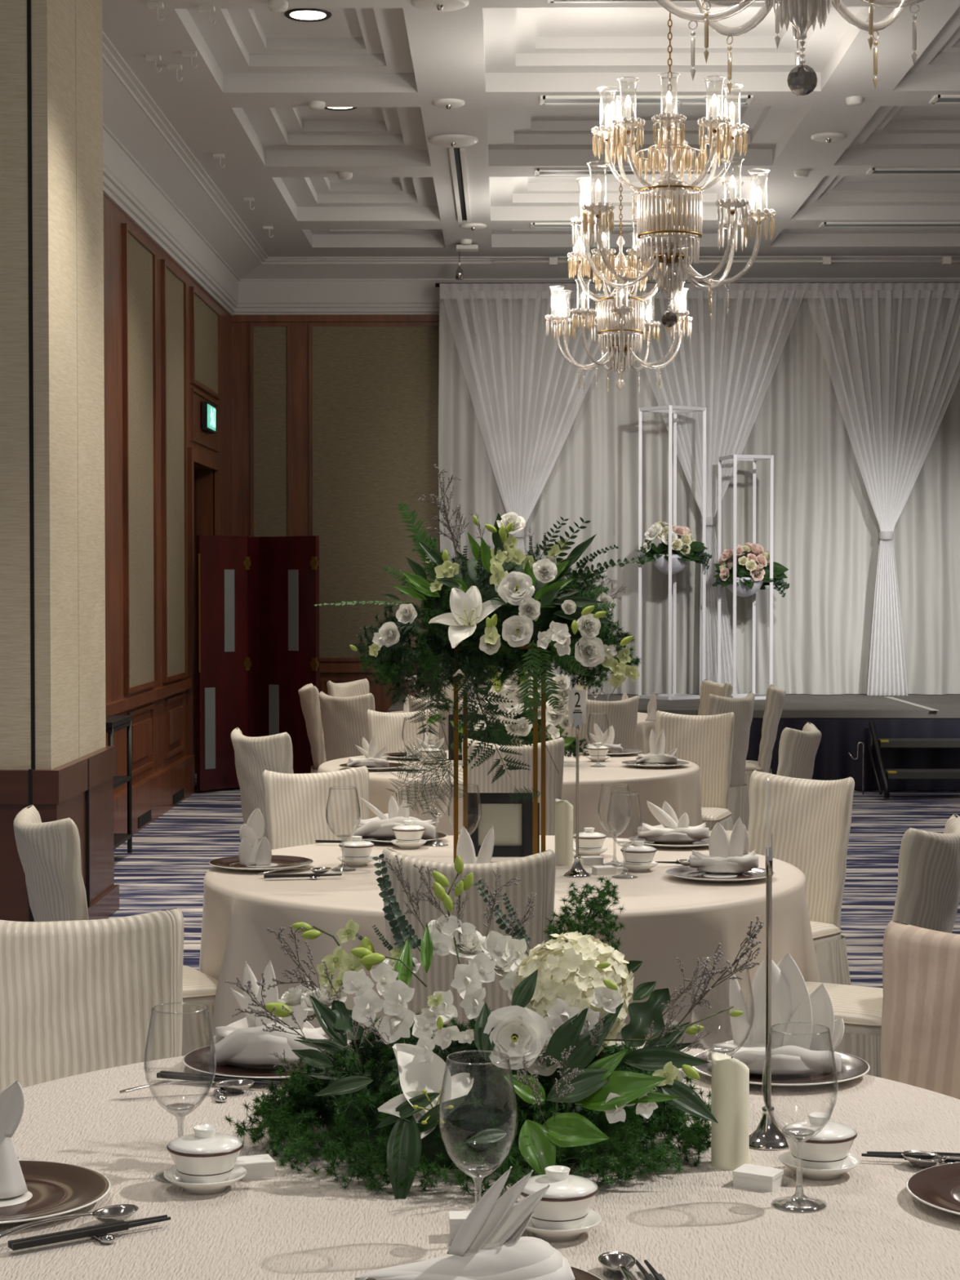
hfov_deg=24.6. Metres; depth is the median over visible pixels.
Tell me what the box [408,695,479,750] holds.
banquet chair
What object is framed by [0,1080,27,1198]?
folded napkin
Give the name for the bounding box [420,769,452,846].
wine glass
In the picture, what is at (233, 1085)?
bowl
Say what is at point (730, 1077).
pillar candle
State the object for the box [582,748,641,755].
charger plate
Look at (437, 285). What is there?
rail
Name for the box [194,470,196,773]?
door
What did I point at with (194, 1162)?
cup
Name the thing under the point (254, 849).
folded napkin
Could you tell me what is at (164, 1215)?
chopstick
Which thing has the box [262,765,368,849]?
banquet chair
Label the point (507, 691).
centrepiece
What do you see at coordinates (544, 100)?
ceiling vent
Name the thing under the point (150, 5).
ceiling hook
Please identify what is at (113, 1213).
bowl
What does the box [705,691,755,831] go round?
banquet chair
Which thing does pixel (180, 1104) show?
bowl
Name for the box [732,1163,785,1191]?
box
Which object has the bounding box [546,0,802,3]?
ceiling vent
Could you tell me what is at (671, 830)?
folded napkin
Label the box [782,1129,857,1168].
cup
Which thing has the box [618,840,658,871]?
teacup
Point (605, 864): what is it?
wine glass
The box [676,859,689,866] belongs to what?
spoon
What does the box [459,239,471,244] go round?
smoke detector
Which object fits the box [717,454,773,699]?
frame
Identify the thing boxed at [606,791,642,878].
wine glass
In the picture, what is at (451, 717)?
frame
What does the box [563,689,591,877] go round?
stand
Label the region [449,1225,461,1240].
tray
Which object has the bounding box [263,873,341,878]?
chopstick
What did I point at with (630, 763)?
bowl
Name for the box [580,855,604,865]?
box
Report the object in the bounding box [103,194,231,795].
wall
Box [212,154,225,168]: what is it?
ceiling hook
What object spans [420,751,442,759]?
cup
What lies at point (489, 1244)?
folded napkin
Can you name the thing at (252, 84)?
ceiling
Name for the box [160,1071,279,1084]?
chopstick
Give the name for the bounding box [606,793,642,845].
bowl
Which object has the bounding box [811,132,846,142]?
ceiling speaker
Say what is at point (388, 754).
chopstick
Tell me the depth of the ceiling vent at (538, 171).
15.02 m
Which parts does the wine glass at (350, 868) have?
stem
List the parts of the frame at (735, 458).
post, rail, post, rail, rail, rail, post, rail, rail, rail, post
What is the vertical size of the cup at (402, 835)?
0.052 m
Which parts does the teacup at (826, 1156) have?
lid, knob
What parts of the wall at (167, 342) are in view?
moulding, moulding, fabric panel, wood panel, chair rail, moulding, moulding, fabric panel, wood panel, door casing, moulding, moulding, fabric panel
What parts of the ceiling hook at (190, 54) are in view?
plate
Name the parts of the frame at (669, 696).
post, rail, rail, rail, rail, post, post, rail, rail, rail, rail, post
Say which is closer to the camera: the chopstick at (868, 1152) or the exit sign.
the chopstick at (868, 1152)
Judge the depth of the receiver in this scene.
18.25 m
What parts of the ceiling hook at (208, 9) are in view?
plate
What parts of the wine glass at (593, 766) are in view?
stem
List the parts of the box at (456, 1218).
lid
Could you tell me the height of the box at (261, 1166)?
0.022 m
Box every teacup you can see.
[163,1124,246,1195]
[337,835,374,866]
[390,820,426,848]
[418,745,442,764]
[520,1165,601,1241]
[573,827,608,856]
[586,742,609,761]
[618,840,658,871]
[778,1111,860,1180]
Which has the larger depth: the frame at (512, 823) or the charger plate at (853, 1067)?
the frame at (512, 823)
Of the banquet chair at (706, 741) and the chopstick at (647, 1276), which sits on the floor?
the banquet chair at (706, 741)
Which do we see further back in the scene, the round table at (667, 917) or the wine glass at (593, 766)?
the wine glass at (593, 766)
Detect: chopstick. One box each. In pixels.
[8,1214,167,1248]
[10,1216,170,1250]
[156,1072,277,1085]
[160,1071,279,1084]
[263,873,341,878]
[264,873,342,875]
[315,840,382,843]
[377,768,424,772]
[382,754,406,756]
[635,1259,655,1279]
[644,1259,665,1279]
[655,861,680,864]
[861,1153,959,1161]
[866,1151,959,1155]
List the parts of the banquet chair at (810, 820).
seat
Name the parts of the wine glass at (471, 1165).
stem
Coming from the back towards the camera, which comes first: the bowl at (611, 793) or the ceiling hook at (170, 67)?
the ceiling hook at (170, 67)
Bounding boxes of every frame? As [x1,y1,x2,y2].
[448,714,492,759]
[467,792,539,856]
[638,404,706,700]
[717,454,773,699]
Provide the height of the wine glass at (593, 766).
0.248 m
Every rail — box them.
[435,282,959,287]
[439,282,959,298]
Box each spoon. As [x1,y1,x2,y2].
[0,1204,138,1238]
[119,1079,254,1093]
[257,866,331,874]
[361,838,377,842]
[597,1251,635,1279]
[630,763,667,767]
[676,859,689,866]
[901,1150,959,1167]
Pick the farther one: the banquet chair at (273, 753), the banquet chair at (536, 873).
the banquet chair at (273, 753)
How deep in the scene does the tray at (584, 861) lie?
6.72 m
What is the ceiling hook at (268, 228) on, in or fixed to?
attached to the ceiling
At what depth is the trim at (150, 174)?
19.06 m
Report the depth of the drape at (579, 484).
19.12 m
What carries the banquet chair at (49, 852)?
on the floor
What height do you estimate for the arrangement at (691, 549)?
0.412 m
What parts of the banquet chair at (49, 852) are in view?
backrest, seat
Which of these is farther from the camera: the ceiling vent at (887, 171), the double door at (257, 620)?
the double door at (257, 620)
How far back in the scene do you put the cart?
12.85 m
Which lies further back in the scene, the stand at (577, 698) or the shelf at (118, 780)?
the shelf at (118, 780)
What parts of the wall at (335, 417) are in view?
moulding, fabric panel, picture rail, moulding, fabric panel, moulding, chair rail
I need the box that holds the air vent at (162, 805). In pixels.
[137,788,184,828]
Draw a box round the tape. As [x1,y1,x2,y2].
[884,697,938,711]
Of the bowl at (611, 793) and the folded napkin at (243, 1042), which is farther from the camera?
the bowl at (611, 793)
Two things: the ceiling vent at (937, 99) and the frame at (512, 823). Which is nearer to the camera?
the frame at (512, 823)
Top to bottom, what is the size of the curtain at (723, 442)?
3.476 m
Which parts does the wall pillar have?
fabric panel, fabric panel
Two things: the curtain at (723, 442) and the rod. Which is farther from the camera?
the curtain at (723, 442)
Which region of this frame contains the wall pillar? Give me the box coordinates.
[0,0,119,921]
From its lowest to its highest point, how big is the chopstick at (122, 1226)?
0.008 m
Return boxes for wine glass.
[143,1002,216,1182]
[325,786,360,871]
[401,716,424,772]
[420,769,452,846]
[437,1049,518,1245]
[447,784,481,835]
[586,712,608,767]
[597,782,631,866]
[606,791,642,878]
[690,956,754,1056]
[761,1022,838,1212]
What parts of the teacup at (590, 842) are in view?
knob, lid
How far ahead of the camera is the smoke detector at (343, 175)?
15.12 m
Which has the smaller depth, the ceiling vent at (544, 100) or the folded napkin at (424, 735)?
the folded napkin at (424, 735)
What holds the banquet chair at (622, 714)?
on the floor
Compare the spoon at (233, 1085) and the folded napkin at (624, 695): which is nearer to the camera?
the spoon at (233, 1085)
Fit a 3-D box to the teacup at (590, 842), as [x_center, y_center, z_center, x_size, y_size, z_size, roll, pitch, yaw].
[0.345,0.637,6.936,0.118,0.088,0.118,-1,2,-35]
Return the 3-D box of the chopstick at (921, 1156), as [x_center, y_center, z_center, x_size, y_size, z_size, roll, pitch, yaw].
[0.681,0.769,3.268,0.225,0.008,0.008,0,2,9]
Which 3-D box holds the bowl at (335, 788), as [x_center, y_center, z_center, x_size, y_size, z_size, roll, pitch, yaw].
[-0.410,0.522,6.598,0.105,0.157,0.105,0,2,1]
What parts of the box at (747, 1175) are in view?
lid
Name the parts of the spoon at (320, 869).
handle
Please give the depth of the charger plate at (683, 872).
6.40 m
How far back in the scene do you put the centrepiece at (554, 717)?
10.21 m
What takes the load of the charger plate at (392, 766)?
on the round table at (679, 786)
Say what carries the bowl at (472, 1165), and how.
on the wine glass at (471, 1165)
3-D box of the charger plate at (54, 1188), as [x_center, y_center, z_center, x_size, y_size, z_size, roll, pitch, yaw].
[-0.675,0.776,3.068,0.317,0.019,0.317,0,2,1]
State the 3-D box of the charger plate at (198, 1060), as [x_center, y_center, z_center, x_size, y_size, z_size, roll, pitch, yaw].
[-0.371,0.753,3.923,0.317,0.019,0.317,0,2,1]
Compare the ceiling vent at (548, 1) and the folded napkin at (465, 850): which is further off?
the ceiling vent at (548, 1)
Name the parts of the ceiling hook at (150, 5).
plate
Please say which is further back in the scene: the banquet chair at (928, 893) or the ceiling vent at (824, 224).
the ceiling vent at (824, 224)
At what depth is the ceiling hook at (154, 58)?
11.75 m
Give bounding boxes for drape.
[438,298,619,694]
[608,297,799,694]
[789,297,959,694]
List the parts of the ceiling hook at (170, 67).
plate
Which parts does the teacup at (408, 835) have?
lid, knob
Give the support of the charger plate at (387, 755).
on the round table at (679, 786)
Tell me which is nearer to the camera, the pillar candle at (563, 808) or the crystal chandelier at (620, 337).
the pillar candle at (563, 808)
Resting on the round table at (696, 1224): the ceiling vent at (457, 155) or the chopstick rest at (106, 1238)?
the chopstick rest at (106, 1238)
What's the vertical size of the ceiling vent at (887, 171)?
0.016 m
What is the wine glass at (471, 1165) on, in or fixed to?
on the round table at (696, 1224)
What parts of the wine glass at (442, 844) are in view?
stem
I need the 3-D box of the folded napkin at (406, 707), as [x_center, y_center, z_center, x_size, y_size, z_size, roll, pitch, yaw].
[-0.456,0.413,13.940,0.094,0.147,0.054,0,2,1]
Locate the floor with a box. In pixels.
[108,773,959,987]
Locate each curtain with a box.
[456,290,630,688]
[633,290,804,694]
[819,289,959,695]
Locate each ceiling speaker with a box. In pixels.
[411,0,468,11]
[428,134,477,147]
[432,98,464,109]
[460,222,486,231]
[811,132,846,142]
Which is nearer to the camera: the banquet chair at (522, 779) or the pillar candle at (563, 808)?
the pillar candle at (563, 808)
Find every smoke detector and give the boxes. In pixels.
[267,0,288,12]
[307,101,324,110]
[337,172,352,179]
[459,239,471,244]
[794,169,808,177]
[845,96,863,105]
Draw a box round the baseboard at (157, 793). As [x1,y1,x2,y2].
[113,754,195,835]
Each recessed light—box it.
[284,8,331,22]
[324,107,356,111]
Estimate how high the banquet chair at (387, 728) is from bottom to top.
0.927 m
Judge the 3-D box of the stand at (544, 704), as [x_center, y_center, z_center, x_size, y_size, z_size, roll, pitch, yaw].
[0.060,0.350,6.632,0.281,0.678,0.160,0,2,1]
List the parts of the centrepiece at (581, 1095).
stem, stem, stem, stem, stem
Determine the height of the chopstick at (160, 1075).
0.008 m
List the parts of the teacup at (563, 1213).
knob, lid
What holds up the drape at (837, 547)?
hanging from the rail at (437, 285)
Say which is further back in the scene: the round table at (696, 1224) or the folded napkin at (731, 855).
the folded napkin at (731, 855)
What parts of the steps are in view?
post, rail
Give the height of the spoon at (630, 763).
0.024 m
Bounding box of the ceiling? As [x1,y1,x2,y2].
[101,0,959,257]
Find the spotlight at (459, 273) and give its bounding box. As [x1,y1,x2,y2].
[455,251,463,279]
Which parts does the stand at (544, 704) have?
rod, rod, rail, rod, rod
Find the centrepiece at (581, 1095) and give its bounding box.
[223,853,764,1199]
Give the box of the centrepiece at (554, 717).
[426,665,588,759]
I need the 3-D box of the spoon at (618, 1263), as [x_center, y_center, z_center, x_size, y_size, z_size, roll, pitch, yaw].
[0.179,0.783,2.677,0.047,0.024,0.228,0,2,-5]
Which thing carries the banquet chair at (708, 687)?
on the floor
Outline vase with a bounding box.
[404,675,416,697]
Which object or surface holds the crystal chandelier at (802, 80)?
hanging from the ceiling
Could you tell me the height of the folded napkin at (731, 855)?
0.171 m
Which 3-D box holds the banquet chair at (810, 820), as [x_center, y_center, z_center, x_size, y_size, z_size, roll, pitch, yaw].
[0.969,0.934,7.430,0.539,0.943,0.621,1,2,42]
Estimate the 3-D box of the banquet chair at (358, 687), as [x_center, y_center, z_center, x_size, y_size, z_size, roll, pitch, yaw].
[-0.725,0.738,14.794,0.616,0.936,0.534,1,2,35]
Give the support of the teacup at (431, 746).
on the round table at (679, 786)
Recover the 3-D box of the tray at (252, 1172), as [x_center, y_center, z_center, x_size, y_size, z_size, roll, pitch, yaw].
[-0.335,0.774,3.220,0.060,0.018,0.045,-1,2,-19]
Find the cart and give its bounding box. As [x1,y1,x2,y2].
[106,715,132,853]
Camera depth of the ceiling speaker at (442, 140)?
13.92 m
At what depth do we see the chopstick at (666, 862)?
6.68 m
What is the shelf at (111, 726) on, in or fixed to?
attached to the cart
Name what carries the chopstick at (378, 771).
on the round table at (679, 786)
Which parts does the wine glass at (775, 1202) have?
stem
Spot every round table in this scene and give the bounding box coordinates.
[0,1040,959,1279]
[199,835,820,1049]
[317,750,702,838]
[387,707,655,754]
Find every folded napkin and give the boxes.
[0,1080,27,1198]
[210,960,328,1069]
[238,807,271,866]
[346,736,389,768]
[353,795,439,839]
[354,1166,574,1279]
[403,694,409,712]
[406,729,446,758]
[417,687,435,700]
[456,826,493,863]
[583,722,622,753]
[621,691,628,700]
[635,728,677,764]
[637,800,709,843]
[644,690,656,720]
[688,817,759,874]
[707,952,844,1075]
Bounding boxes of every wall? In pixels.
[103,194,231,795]
[230,314,959,719]
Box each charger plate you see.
[0,1160,111,1223]
[182,1045,303,1079]
[208,854,313,871]
[338,762,408,770]
[352,831,447,844]
[364,1258,602,1279]
[382,751,422,759]
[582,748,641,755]
[621,760,689,768]
[628,835,710,848]
[665,866,774,882]
[692,1048,870,1085]
[906,1162,959,1214]
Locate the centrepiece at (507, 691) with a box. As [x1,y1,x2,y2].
[474,670,551,716]
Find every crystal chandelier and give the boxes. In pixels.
[544,176,693,393]
[570,7,775,327]
[656,0,924,97]
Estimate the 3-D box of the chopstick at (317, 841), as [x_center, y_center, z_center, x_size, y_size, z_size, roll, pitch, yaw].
[-0.428,0.662,7.211,0.225,0.008,0.008,0,2,9]
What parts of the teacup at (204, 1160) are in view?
lid, knob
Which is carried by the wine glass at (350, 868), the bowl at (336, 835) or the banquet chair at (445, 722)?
the bowl at (336, 835)
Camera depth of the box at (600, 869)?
6.49 m
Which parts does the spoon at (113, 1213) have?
handle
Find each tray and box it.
[239,1166,275,1180]
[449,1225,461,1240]
[457,644,535,647]
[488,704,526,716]
[580,858,603,865]
[591,868,616,875]
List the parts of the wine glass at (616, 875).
stem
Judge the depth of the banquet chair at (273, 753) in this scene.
9.43 m
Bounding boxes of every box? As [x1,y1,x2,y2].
[235,1154,275,1180]
[448,1210,471,1240]
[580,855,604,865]
[591,865,616,875]
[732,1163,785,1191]
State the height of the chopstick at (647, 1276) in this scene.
0.008 m
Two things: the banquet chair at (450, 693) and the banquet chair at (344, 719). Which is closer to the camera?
the banquet chair at (344, 719)
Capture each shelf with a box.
[106,721,130,732]
[113,775,130,789]
[113,833,131,848]
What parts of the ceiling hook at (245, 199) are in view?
plate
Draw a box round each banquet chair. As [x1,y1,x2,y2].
[0,907,183,1093]
[13,804,218,1056]
[231,727,293,839]
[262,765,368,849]
[297,683,326,773]
[318,690,374,761]
[326,678,369,697]
[366,707,439,753]
[381,847,555,1031]
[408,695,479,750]
[440,677,490,701]
[462,737,564,835]
[570,695,639,749]
[655,710,734,831]
[697,679,733,715]
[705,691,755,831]
[709,721,821,839]
[743,684,786,795]
[745,813,959,1077]
[747,769,854,985]
[880,920,959,1099]
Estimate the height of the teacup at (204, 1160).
0.088 m
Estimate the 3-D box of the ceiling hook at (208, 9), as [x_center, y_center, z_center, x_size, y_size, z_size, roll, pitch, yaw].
[-1.332,-3.050,10.749,0.082,0.089,0.050,0,2,1]
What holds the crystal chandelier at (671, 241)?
hanging from the ceiling
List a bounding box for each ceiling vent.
[448,147,471,222]
[530,222,688,227]
[534,168,715,175]
[539,95,753,105]
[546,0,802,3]
[818,222,959,227]
[866,167,959,174]
[928,94,959,103]
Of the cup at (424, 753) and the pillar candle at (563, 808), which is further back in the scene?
the cup at (424, 753)
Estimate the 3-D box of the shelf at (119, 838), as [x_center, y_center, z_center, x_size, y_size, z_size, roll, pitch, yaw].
[-2.114,1.157,12.611,0.130,0.022,0.640,0,2,1]
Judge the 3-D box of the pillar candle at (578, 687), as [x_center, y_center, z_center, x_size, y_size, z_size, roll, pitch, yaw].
[0.666,0.358,14.357,0.070,0.241,0.070,0,2,1]
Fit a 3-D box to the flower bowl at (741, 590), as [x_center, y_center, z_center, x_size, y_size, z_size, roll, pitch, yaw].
[2.228,-0.447,18.571,0.340,0.165,0.340,0,2,1]
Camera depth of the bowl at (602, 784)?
6.70 m
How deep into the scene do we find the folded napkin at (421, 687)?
14.95 m
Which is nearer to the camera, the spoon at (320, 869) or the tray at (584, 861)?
the spoon at (320, 869)
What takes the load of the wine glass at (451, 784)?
on the round table at (667, 917)
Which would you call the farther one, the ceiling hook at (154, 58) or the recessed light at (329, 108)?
the recessed light at (329, 108)
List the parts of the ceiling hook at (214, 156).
plate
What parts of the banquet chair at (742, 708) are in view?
backrest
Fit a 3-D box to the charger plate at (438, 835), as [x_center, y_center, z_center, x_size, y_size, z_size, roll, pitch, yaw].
[-0.266,0.660,7.326,0.317,0.019,0.317,0,2,1]
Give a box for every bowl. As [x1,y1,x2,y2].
[92,1204,138,1222]
[143,1004,216,1115]
[165,1102,195,1116]
[214,1079,254,1092]
[309,866,331,873]
[325,788,360,839]
[336,835,350,840]
[437,1050,518,1177]
[462,1163,493,1178]
[597,784,631,833]
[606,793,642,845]
[630,763,643,767]
[653,554,688,573]
[726,577,763,596]
[761,1024,838,1142]
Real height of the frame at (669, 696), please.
2.450 m
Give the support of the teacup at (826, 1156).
on the round table at (696, 1224)
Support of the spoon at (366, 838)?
on the round table at (667, 917)
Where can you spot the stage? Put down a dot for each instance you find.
(839, 737)
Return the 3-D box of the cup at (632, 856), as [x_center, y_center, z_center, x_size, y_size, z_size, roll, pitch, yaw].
[0.475,0.653,6.586,0.109,0.052,0.109,0,2,1]
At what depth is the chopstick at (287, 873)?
6.40 m
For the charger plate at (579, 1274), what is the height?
0.019 m
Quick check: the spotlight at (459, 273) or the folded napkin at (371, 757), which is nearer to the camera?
the folded napkin at (371, 757)
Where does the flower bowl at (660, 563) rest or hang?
on the frame at (669, 696)
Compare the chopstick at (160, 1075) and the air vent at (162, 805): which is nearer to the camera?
the chopstick at (160, 1075)
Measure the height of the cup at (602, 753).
0.052 m
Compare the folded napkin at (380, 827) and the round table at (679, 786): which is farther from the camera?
the round table at (679, 786)
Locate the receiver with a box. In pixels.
[456,244,478,251]
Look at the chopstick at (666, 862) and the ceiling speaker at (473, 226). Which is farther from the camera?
the ceiling speaker at (473, 226)
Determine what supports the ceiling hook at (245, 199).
attached to the ceiling
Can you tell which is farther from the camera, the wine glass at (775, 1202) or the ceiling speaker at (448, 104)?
the ceiling speaker at (448, 104)
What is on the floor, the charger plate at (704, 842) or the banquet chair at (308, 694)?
the banquet chair at (308, 694)
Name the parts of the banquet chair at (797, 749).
seat, backrest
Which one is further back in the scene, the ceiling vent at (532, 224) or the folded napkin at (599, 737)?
the ceiling vent at (532, 224)
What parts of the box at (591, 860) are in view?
lid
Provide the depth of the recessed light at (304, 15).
11.84 m
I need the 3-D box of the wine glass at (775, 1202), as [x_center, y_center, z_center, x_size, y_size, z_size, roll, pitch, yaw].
[0.444,0.663,3.058,0.105,0.248,0.105,0,2,1]
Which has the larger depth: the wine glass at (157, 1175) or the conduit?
the conduit
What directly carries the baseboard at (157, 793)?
attached to the wall at (167, 342)
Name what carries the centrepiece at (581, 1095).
on the round table at (696, 1224)
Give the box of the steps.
[867,720,959,798]
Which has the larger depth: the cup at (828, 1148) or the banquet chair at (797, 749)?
the banquet chair at (797, 749)
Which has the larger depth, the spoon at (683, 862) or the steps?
the steps
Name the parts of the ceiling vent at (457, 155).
rail, rail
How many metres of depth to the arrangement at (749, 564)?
18.46 m
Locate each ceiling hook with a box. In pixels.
[145,54,161,72]
[146,1,164,22]
[167,64,182,81]
[181,50,197,68]
[198,5,215,25]
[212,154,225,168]
[243,197,254,209]
[262,226,273,237]
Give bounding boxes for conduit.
[493,257,959,265]
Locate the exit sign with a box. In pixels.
[201,400,215,433]
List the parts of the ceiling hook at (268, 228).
plate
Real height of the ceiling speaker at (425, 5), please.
0.044 m
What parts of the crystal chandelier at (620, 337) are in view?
bulb, bulb, bulb, glass arm, glass arm, glass arm, glass arm, glass arm, bulb, glass arm, glass arm, glass arm, stem, stem, hub dish, chain, glass arm, bulb, glass arm, glass arm, glass arm, glass arm, glass arm, bulb, glass arm, glass arm, bulb, bulb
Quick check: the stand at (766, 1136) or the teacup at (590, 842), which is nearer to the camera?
the stand at (766, 1136)
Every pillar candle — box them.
[555,798,573,866]
[576,678,587,699]
[711,1052,749,1170]
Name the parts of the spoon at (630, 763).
handle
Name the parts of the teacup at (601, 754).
knob, lid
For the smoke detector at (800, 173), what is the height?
0.039 m
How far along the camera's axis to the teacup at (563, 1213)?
2.89 m
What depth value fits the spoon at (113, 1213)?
2.95 m
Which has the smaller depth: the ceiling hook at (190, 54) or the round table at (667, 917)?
the round table at (667, 917)
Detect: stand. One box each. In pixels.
[453,644,546,862]
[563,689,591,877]
[749,777,789,1151]
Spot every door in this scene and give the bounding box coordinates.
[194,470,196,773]
[195,534,319,791]
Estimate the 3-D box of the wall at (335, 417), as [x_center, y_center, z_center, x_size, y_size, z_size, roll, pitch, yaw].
[2.434,-1.137,19.505,9.570,4.450,0.190,0,2,1]
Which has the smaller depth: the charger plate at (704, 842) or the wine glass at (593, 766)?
the charger plate at (704, 842)
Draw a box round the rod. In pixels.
[848,742,864,795]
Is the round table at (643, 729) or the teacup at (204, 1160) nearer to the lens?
the teacup at (204, 1160)
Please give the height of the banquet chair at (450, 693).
0.947 m
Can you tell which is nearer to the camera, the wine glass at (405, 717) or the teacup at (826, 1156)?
the teacup at (826, 1156)
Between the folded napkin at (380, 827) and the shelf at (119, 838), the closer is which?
the folded napkin at (380, 827)
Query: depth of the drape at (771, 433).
19.12 m
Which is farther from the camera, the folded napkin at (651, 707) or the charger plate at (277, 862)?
the folded napkin at (651, 707)
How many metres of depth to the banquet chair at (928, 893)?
5.80 m
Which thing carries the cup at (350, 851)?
on the teacup at (357, 851)
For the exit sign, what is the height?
0.225 m
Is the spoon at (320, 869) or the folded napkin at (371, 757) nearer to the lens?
the spoon at (320, 869)
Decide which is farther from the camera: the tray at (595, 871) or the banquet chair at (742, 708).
the banquet chair at (742, 708)
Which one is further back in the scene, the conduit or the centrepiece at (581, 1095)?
the conduit
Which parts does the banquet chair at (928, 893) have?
seat, backrest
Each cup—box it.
[166,1142,243,1183]
[338,844,374,860]
[391,828,425,843]
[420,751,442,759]
[520,1186,598,1230]
[573,835,606,850]
[586,748,608,757]
[620,848,657,865]
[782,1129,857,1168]
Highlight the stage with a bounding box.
[387,693,959,790]
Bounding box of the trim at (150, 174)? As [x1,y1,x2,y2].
[102,31,959,315]
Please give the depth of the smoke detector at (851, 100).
12.75 m
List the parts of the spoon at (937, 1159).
handle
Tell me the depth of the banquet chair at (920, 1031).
4.36 m
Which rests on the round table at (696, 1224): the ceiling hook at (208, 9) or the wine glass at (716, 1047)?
the wine glass at (716, 1047)
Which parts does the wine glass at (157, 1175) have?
stem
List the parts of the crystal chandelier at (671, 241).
bulb, lamp shade, bulb, bulb, bulb, glass arm, lamp shade, bulb, glass arm, glass arm, glass arm, glass arm, glass arm, bulb, stem, hub dish, stem, chain, glass arm, glass arm, bulb, glass arm, glass arm, glass arm, glass arm, glass arm, bulb, glass arm, bulb, bulb, bulb, lamp shade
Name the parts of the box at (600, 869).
lid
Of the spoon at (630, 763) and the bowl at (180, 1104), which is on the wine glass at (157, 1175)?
the bowl at (180, 1104)
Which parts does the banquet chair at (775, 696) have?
seat, backrest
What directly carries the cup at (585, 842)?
on the teacup at (590, 842)
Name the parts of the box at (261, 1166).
lid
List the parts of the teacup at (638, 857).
lid, knob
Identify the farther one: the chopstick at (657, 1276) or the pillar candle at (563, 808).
the pillar candle at (563, 808)
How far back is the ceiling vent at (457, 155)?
15.45 m
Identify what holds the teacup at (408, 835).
on the round table at (667, 917)
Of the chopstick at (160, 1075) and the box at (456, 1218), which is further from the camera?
the chopstick at (160, 1075)
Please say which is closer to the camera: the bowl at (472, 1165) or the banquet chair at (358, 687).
the bowl at (472, 1165)
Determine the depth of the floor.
12.85 m
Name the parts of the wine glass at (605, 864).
stem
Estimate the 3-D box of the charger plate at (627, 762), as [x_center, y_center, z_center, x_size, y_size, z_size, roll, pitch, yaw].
[0.818,0.580,10.257,0.317,0.019,0.317,0,2,1]
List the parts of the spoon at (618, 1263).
handle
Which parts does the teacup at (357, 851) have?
lid, knob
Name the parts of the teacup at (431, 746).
lid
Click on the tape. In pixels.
(891, 698)
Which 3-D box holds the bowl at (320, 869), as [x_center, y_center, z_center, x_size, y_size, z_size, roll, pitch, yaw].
[-0.473,0.683,6.498,0.069,0.017,0.047,-1,2,-27]
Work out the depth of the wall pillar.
9.48 m
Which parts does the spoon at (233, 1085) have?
handle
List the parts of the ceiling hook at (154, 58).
plate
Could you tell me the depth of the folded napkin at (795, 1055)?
3.84 m
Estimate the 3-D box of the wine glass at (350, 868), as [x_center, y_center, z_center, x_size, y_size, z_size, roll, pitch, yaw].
[-0.410,0.566,6.599,0.105,0.248,0.105,0,2,1]
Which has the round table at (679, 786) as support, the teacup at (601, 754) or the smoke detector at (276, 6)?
the teacup at (601, 754)
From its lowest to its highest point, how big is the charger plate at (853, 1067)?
0.019 m
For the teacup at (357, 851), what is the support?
on the round table at (667, 917)
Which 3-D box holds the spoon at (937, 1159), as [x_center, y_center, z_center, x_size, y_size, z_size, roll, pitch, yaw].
[0.724,0.769,3.213,0.228,0.024,0.047,1,2,33]
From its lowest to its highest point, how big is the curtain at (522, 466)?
3.476 m
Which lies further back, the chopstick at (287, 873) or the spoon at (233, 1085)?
the chopstick at (287, 873)
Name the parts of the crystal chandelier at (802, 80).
glass arm, glass arm, glass arm, glass arm, bead chain, stem, glass arm, glass arm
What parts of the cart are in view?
post, post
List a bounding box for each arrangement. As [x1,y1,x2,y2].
[312,464,644,817]
[635,520,711,568]
[711,542,789,597]
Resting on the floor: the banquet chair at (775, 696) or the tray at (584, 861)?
the banquet chair at (775, 696)
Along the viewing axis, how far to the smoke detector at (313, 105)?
12.88 m
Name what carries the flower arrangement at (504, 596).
on the stand at (544, 704)
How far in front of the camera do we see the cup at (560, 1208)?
2.89 m
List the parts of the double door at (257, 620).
panel, panel, panel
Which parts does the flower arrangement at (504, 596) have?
stem, stem, stem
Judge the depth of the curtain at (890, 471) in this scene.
18.90 m

